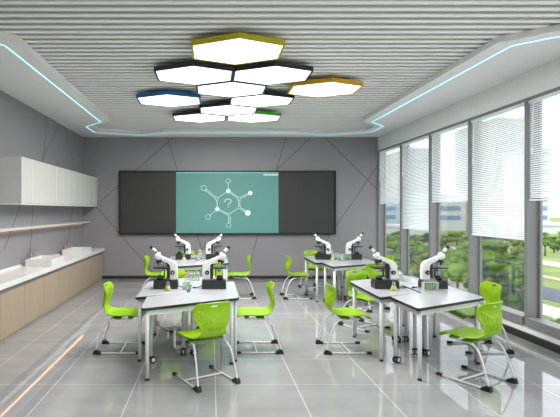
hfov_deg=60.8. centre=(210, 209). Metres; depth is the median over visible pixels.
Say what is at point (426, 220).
blind
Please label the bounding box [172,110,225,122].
lamp
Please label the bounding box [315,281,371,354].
chair
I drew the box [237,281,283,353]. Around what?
chair
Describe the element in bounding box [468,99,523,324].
window
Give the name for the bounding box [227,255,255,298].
chair
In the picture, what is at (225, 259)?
desk
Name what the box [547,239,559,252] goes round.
broadleaf tree
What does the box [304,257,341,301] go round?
desk
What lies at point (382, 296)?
desk
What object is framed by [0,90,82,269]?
wall
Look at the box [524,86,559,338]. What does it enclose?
window
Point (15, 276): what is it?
countertop
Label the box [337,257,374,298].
desk
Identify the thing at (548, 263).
promenade
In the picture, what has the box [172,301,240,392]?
chair
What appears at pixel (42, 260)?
basin
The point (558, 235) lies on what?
broadleaf tree
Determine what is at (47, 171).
upper cabinet
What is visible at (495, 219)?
blind
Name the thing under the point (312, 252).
chair
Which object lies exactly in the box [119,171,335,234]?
board
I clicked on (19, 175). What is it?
upper cabinet
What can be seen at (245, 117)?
diffuser
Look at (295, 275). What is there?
chair
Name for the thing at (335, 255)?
desk
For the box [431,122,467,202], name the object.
blind
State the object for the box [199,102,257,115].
lamp
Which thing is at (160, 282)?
microscope
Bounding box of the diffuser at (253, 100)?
[231,95,292,106]
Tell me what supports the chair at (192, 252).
on the floor
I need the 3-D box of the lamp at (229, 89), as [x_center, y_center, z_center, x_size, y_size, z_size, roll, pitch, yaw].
[0.275,-1.740,6.478,0.946,0.180,0.856,0,0,0]
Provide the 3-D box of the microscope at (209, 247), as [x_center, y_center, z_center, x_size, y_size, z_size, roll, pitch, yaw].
[0.020,0.660,8.700,0.445,0.499,0.190,0,0,0]
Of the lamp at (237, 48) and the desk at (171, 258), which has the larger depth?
the desk at (171, 258)
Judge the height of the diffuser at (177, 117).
0.005 m
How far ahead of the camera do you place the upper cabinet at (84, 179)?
9.85 m
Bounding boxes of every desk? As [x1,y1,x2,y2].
[135,282,188,361]
[141,292,237,380]
[150,276,222,341]
[166,257,197,277]
[172,255,205,272]
[176,261,227,277]
[190,282,238,361]
[199,257,228,281]
[304,254,344,291]
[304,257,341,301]
[322,261,376,307]
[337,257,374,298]
[350,275,422,340]
[350,282,418,361]
[391,292,483,380]
[402,283,481,360]
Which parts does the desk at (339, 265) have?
leg, leg, leg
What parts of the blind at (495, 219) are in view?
rail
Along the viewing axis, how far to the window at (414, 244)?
9.37 m
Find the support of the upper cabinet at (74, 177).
attached to the wall at (26, 132)
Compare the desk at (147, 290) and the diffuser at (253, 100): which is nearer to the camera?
the desk at (147, 290)
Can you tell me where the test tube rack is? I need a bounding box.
[422,282,438,290]
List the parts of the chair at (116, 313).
sled leg, sled leg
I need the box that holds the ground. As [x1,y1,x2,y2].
[503,217,559,320]
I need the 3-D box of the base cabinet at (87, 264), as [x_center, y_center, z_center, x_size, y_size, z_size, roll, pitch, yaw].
[-2.752,1.308,9.655,0.455,0.585,0.726,0,0,0]
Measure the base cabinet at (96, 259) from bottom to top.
0.585 m
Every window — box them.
[378,143,399,275]
[400,133,428,278]
[429,119,467,291]
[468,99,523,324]
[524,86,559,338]
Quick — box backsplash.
[0,246,83,272]
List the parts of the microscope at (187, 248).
arm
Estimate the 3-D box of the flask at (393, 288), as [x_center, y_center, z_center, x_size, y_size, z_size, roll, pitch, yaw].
[2.065,0.857,5.310,0.084,0.104,0.083,0,0,0]
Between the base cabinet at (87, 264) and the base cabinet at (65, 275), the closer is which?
the base cabinet at (65, 275)
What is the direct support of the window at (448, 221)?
in the wall at (545, 77)
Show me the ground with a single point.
(551, 271)
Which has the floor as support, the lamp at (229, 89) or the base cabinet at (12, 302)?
the base cabinet at (12, 302)
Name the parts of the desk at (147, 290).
leg, leg, leg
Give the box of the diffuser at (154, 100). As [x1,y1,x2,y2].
[138,95,198,106]
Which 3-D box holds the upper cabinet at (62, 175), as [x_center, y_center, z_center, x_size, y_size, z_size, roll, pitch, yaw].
[-2.813,-0.414,8.395,0.333,0.672,0.728,0,0,0]
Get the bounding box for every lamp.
[136,90,200,106]
[154,61,233,84]
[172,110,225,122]
[191,32,284,64]
[196,81,266,97]
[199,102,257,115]
[227,111,280,122]
[229,91,294,107]
[232,61,313,84]
[287,77,362,97]
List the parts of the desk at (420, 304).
leg, leg, leg, leg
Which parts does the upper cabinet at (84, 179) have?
door, door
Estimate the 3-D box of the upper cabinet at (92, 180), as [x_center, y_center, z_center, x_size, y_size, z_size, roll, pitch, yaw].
[-2.813,-0.414,10.585,0.333,0.672,0.728,0,0,0]
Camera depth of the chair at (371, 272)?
7.46 m
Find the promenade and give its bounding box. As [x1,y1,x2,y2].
[511,259,559,267]
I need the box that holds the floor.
[0,279,559,416]
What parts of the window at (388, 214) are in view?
glass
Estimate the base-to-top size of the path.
0.035 m
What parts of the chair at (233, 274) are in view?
sled leg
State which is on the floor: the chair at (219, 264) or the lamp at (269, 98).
the chair at (219, 264)
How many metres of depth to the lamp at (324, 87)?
6.34 m
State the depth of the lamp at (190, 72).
5.69 m
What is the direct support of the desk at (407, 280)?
on the floor
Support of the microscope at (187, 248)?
on the desk at (171, 258)
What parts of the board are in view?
writing panel, writing panel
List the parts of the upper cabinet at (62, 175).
panel, door, door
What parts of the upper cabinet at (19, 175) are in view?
panel, door, door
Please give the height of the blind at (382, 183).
1.208 m
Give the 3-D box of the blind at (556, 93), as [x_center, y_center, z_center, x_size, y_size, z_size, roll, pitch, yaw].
[3.905,-0.727,5.160,0.061,1.228,1.212,0,0,0]
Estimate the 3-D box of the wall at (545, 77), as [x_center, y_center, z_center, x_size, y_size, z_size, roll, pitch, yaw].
[3.975,-0.250,4.875,0.170,3.700,12.150,0,0,0]
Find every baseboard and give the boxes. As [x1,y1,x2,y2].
[102,276,368,278]
[502,324,559,353]
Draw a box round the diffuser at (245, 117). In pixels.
[228,114,279,121]
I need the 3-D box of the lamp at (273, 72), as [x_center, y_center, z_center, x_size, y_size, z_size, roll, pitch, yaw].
[0.745,-1.740,5.796,0.946,0.180,0.856,0,0,0]
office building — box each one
[503,148,550,227]
[505,118,523,153]
[511,222,559,233]
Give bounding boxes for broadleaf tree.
[503,242,513,258]
[504,252,523,288]
[505,233,520,243]
[505,272,516,291]
[507,261,523,291]
[510,239,523,256]
[543,235,551,255]
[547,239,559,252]
[555,234,559,247]
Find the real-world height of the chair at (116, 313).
0.758 m
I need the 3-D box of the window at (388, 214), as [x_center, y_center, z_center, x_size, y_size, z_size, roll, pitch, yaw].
[3.955,0.022,10.309,0.190,2.805,1.282,0,0,0]
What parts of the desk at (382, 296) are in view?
leg, leg, leg, leg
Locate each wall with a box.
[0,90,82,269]
[83,137,377,275]
[378,58,559,344]
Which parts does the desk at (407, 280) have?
leg, leg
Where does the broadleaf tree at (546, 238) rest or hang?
on the ground
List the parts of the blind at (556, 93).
rail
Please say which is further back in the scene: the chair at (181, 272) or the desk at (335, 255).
the desk at (335, 255)
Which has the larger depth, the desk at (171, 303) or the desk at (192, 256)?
the desk at (192, 256)
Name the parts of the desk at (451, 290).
leg, leg, leg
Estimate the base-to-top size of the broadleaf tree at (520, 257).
4.015 m
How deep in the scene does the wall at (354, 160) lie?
10.95 m
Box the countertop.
[0,246,104,293]
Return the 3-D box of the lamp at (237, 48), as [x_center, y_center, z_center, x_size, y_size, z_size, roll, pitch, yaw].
[0.272,-1.740,4.927,0.946,0.180,0.856,0,0,0]
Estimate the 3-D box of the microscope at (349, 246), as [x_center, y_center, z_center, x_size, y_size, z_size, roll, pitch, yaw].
[2.610,0.660,8.700,0.444,0.499,0.190,0,0,0]
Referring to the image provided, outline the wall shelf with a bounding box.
[0,221,89,231]
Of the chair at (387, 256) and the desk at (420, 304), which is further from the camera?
the chair at (387, 256)
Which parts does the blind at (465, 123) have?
rail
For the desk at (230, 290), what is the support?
on the floor
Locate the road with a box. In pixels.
[514,286,559,302]
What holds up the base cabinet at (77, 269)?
on the floor
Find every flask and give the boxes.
[164,285,171,290]
[390,281,397,290]
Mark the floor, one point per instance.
(49, 367)
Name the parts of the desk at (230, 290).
leg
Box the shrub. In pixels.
[506,286,523,311]
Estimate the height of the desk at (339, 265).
0.690 m
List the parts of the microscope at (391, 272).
rack post, arm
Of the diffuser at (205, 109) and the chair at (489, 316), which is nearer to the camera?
the chair at (489, 316)
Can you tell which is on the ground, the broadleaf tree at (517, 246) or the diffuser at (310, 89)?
the broadleaf tree at (517, 246)
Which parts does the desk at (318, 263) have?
leg, leg, leg, leg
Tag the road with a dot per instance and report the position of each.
(551, 294)
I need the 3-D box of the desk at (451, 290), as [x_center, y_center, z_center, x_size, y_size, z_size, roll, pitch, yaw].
[2.590,1.255,5.450,0.530,0.690,1.068,0,0,0]
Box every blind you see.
[379,145,399,203]
[402,135,428,230]
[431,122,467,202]
[471,102,523,239]
[528,90,559,200]
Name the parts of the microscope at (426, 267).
arm, rack post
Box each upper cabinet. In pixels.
[0,156,39,204]
[39,166,68,205]
[40,162,55,204]
[69,170,79,205]
[77,176,96,206]
[79,173,88,205]
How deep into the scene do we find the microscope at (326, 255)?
8.66 m
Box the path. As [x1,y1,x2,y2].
[543,304,559,318]
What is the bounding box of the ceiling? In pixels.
[0,0,559,136]
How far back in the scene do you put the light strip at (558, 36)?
6.17 m
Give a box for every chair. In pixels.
[93,281,144,354]
[142,255,160,288]
[157,269,198,332]
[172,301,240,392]
[181,250,198,271]
[201,262,222,275]
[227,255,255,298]
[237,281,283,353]
[280,255,312,299]
[298,250,329,290]
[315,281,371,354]
[338,269,390,332]
[346,263,389,312]
[367,255,393,277]
[436,301,518,392]
[447,281,513,353]
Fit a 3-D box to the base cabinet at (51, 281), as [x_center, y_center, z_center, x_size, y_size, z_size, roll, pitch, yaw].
[-2.752,1.308,7.465,0.455,0.585,0.726,0,0,0]
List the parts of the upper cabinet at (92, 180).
door edge trim, door, door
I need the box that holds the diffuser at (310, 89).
[289,82,360,96]
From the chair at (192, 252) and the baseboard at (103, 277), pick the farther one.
the baseboard at (103, 277)
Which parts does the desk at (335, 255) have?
leg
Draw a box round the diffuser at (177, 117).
[174,114,224,121]
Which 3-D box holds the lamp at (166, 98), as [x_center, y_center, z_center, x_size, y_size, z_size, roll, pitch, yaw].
[-0.630,-1.740,7.128,0.946,0.180,0.856,0,0,0]
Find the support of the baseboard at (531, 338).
attached to the wall at (545, 77)
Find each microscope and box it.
[149,246,183,288]
[173,232,196,259]
[193,245,230,288]
[203,232,223,259]
[312,233,335,259]
[340,232,363,259]
[368,245,405,288]
[412,245,449,288]
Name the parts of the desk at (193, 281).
leg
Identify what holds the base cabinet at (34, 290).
on the floor
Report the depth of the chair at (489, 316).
4.33 m
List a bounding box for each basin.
[25,255,64,266]
[62,247,91,254]
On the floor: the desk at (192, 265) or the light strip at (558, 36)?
the desk at (192, 265)
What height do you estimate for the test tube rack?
0.094 m
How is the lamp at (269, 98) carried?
attached to the ceiling
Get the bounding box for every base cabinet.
[0,285,24,341]
[23,277,43,327]
[42,271,58,315]
[58,266,71,305]
[71,261,82,297]
[82,258,92,290]
[92,254,100,284]
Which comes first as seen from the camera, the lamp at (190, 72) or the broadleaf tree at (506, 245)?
the lamp at (190, 72)
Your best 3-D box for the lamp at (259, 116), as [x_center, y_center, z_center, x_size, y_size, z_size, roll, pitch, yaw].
[0.765,-1.740,8.475,0.946,0.180,0.856,0,0,0]
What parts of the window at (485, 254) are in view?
glass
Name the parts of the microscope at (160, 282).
arm, rack post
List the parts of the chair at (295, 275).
sled leg, sled leg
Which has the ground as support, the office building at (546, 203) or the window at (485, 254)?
the office building at (546, 203)
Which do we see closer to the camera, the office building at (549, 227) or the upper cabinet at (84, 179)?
the upper cabinet at (84, 179)
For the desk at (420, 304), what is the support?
on the floor
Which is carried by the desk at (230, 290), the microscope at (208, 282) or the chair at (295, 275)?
the microscope at (208, 282)
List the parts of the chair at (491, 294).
sled leg, sled leg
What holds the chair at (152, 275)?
on the floor
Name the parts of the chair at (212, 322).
sled leg, sled leg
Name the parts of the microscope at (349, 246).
arm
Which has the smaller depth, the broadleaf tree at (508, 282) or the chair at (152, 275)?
the chair at (152, 275)
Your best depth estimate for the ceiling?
5.30 m
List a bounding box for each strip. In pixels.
[0,36,559,134]
[543,275,559,280]
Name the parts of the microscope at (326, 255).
arm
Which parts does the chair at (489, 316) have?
sled leg, sled leg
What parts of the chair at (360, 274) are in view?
sled leg, sled leg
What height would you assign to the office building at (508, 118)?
46.698 m
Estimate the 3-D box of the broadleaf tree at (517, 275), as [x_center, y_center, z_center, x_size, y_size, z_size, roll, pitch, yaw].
[20.499,5.513,30.968,1.768,4.284,1.688,0,0,-34]
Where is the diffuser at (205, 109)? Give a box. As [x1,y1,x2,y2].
[201,105,255,114]
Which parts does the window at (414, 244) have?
glass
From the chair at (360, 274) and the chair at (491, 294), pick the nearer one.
the chair at (491, 294)
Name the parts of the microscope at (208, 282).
rack post, arm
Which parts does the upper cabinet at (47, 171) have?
door edge trim, door, door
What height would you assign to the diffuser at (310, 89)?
0.005 m
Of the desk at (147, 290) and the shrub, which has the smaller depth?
the desk at (147, 290)
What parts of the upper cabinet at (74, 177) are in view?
door, door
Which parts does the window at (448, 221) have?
glass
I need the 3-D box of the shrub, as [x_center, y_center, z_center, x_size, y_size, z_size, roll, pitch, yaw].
[17.228,6.052,27.088,1.837,3.210,1.892,0,0,-33]
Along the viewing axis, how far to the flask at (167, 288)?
5.27 m
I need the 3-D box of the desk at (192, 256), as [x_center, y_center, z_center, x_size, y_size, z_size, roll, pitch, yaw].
[-0.185,1.255,9.255,1.068,0.690,0.530,0,0,-30]
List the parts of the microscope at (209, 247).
arm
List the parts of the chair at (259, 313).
sled leg, sled leg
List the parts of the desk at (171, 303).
leg, leg, leg, leg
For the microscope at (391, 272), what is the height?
0.499 m
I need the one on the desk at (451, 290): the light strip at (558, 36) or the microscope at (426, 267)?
the microscope at (426, 267)
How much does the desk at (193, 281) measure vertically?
0.690 m
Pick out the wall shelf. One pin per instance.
(79, 222)
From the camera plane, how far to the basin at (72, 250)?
9.18 m
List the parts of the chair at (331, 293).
sled leg, sled leg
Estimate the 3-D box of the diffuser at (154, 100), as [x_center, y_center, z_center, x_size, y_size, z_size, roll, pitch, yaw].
[-0.630,-1.657,7.128,0.899,0.005,0.813,0,0,0]
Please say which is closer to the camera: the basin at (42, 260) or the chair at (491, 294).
the chair at (491, 294)
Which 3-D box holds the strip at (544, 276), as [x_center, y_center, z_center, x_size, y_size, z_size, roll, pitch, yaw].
[37.750,7.547,120.000,0.900,0.095,280.000,0,0,0]
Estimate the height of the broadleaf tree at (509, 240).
2.929 m

